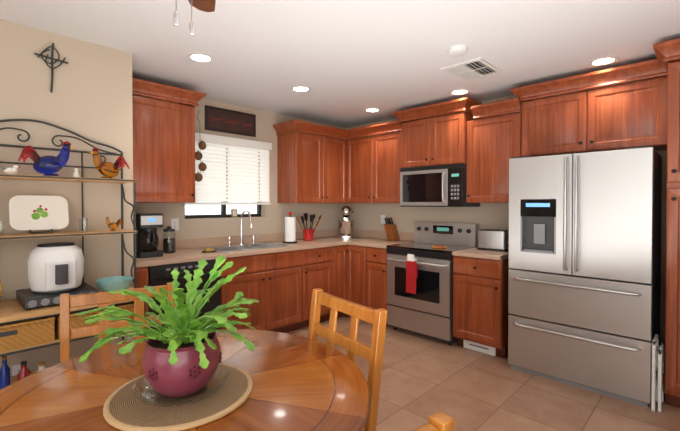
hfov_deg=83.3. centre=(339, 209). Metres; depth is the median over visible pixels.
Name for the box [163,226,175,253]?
glass canister
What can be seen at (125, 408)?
place mat
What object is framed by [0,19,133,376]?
wall
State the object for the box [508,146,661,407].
refrigerator
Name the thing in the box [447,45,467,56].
smoke detector
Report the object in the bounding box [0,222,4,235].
shot glass
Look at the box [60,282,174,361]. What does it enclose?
chair
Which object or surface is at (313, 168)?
upper cabinet
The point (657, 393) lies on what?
step stool
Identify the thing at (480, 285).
base cabinet
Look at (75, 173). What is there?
figurine
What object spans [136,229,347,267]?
countertop
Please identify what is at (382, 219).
electrical outlet plate
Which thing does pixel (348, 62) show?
ceiling
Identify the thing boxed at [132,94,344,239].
wall
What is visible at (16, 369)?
electrical outlet plate
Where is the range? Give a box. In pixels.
[386,222,478,344]
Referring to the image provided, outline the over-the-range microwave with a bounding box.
[400,163,479,206]
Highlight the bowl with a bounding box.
[96,276,133,291]
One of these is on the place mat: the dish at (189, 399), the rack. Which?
the dish at (189, 399)
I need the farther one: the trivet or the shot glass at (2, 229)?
the trivet
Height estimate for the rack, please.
1.872 m
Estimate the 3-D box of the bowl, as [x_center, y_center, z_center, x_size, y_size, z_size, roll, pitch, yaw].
[-1.444,0.488,2.456,0.210,0.085,0.210,1,1,44]
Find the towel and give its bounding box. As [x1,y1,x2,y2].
[406,254,417,293]
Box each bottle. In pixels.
[0,356,9,389]
[17,361,30,380]
[37,362,44,371]
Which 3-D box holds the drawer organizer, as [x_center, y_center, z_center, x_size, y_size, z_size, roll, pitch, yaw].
[-1.664,0.503,2.252,0.351,0.060,0.340,1,1,44]
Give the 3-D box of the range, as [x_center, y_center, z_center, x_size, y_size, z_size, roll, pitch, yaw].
[0.962,0.726,4.056,0.746,1.150,0.691,1,1,44]
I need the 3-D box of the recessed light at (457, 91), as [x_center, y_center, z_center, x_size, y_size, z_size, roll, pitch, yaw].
[1.154,-1.131,3.684,0.201,0.006,0.201,1,1,38]
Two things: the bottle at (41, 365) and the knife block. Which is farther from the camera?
the knife block
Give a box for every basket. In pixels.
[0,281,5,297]
[0,316,54,351]
[54,303,133,339]
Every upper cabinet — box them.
[132,79,195,202]
[276,120,347,202]
[348,131,399,202]
[400,99,483,167]
[464,111,523,202]
[520,59,667,156]
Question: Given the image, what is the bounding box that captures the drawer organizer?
[16,282,97,309]
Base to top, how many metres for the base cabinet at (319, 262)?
0.876 m
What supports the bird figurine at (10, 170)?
on the rack
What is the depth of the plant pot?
1.10 m
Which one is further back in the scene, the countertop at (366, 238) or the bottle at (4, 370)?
the countertop at (366, 238)
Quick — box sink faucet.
[227,210,257,245]
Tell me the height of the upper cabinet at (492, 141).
0.810 m
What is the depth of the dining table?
1.23 m
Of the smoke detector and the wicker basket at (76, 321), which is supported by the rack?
the wicker basket at (76, 321)
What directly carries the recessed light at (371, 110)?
in the ceiling
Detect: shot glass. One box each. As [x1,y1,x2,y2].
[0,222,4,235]
[78,218,87,231]
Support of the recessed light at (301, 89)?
in the ceiling
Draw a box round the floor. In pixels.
[287,316,679,430]
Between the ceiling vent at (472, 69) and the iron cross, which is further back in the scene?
the ceiling vent at (472, 69)
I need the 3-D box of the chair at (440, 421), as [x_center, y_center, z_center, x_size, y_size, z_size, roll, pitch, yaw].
[-0.122,0.870,0.805,0.500,0.945,0.505,-1,1,-35]
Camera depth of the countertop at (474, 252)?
3.47 m
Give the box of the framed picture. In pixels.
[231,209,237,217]
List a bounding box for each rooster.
[18,141,73,175]
[90,147,129,178]
[105,217,123,230]
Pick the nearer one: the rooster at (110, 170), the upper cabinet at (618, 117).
the rooster at (110, 170)
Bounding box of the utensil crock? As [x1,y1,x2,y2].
[296,213,321,240]
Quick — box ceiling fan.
[173,0,215,35]
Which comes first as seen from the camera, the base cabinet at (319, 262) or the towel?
the towel
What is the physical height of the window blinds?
0.712 m
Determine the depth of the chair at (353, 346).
1.57 m
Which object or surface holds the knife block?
on the countertop at (366, 238)
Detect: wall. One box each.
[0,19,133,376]
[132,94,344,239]
[345,75,667,366]
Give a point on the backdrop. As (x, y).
(240, 210)
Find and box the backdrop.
[185,145,256,214]
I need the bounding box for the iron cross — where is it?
[34,43,67,92]
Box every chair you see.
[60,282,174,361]
[308,288,386,430]
[412,411,454,430]
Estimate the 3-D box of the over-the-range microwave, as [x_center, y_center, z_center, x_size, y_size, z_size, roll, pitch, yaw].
[1.060,-0.244,4.143,0.746,0.427,0.446,1,1,44]
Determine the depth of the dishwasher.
3.15 m
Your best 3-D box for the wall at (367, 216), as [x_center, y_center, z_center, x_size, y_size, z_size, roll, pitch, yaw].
[2.750,0.095,2.908,7.350,2.440,0.140,1,1,44]
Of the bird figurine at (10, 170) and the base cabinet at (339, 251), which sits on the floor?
the base cabinet at (339, 251)
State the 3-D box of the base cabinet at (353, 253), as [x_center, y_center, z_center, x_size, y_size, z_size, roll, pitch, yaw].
[0.394,0.855,4.689,0.295,0.876,0.620,1,1,44]
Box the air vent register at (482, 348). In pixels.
[463,340,495,355]
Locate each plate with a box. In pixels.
[9,195,68,233]
[12,364,20,375]
[171,218,178,229]
[381,215,384,223]
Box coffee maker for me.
[133,213,162,257]
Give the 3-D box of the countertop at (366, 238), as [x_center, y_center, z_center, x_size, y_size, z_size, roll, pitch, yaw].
[0.508,0.348,4.546,0.578,0.138,0.655,1,1,44]
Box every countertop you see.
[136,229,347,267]
[348,229,413,248]
[452,247,508,259]
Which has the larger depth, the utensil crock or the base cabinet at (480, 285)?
the utensil crock
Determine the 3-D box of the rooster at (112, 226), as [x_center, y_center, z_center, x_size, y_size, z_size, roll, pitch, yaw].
[-1.493,0.092,2.524,0.050,0.094,0.113,1,1,44]
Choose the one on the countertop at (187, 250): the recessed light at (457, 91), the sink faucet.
the sink faucet
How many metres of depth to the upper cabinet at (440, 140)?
3.96 m
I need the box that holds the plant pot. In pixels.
[141,330,221,396]
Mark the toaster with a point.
(493, 240)
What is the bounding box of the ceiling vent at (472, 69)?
[440,57,501,80]
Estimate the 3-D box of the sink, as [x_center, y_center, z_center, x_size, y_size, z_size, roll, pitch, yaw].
[-0.944,0.476,3.945,0.465,0.192,0.850,1,1,44]
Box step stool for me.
[651,334,664,411]
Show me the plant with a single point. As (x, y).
(181, 321)
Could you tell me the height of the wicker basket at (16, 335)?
0.130 m
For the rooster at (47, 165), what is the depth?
2.25 m
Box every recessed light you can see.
[186,52,214,62]
[290,86,311,92]
[364,108,380,112]
[449,89,470,94]
[587,56,618,66]
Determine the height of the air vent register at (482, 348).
0.090 m
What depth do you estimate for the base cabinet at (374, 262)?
4.27 m
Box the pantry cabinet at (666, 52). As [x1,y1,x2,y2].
[653,38,679,407]
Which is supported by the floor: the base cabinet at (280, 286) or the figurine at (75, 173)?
the base cabinet at (280, 286)
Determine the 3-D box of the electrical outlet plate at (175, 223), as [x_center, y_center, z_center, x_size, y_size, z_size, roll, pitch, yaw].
[-1.601,0.145,3.709,0.008,0.116,0.072,1,1,44]
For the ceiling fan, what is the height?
0.535 m
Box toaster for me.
[477,229,508,251]
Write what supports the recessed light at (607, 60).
in the ceiling
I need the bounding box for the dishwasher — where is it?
[148,259,220,332]
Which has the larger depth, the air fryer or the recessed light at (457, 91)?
the recessed light at (457, 91)
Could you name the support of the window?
in the wall at (274, 214)
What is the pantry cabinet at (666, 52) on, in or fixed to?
on the floor
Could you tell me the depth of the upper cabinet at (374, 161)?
4.59 m
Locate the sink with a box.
[199,242,294,252]
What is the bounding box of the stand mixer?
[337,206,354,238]
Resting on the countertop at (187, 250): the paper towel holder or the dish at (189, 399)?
the paper towel holder
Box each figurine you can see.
[0,165,20,173]
[72,167,79,176]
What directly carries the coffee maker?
on the countertop at (187, 250)
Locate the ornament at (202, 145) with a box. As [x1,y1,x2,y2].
[195,111,206,181]
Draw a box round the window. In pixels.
[185,148,260,218]
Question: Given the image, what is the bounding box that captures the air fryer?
[27,242,83,292]
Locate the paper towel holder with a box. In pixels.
[283,212,297,243]
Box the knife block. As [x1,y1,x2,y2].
[384,217,399,240]
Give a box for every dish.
[133,364,228,406]
[201,248,215,252]
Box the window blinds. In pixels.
[182,132,271,204]
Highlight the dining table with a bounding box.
[0,329,369,430]
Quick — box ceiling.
[0,0,679,127]
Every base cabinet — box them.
[221,261,305,332]
[266,246,333,326]
[334,245,345,316]
[346,245,361,316]
[362,246,388,325]
[453,256,510,357]
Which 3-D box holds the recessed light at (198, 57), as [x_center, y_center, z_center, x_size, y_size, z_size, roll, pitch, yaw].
[-1.029,-1.120,2.825,0.201,0.006,0.201,1,1,38]
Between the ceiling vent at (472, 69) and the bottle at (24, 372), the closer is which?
the bottle at (24, 372)
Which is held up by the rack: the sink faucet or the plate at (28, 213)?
the plate at (28, 213)
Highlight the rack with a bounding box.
[0,119,145,383]
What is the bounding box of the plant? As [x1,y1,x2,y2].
[76,255,258,368]
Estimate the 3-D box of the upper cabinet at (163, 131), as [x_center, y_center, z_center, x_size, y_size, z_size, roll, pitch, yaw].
[-1.669,-0.559,3.384,0.349,0.995,0.647,1,1,44]
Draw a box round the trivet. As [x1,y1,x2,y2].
[432,245,446,248]
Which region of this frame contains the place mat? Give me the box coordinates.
[103,363,252,430]
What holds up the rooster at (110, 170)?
on the rack
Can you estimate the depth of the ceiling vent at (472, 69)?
3.05 m
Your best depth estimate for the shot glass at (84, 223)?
2.38 m
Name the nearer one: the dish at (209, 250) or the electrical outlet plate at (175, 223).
the dish at (209, 250)

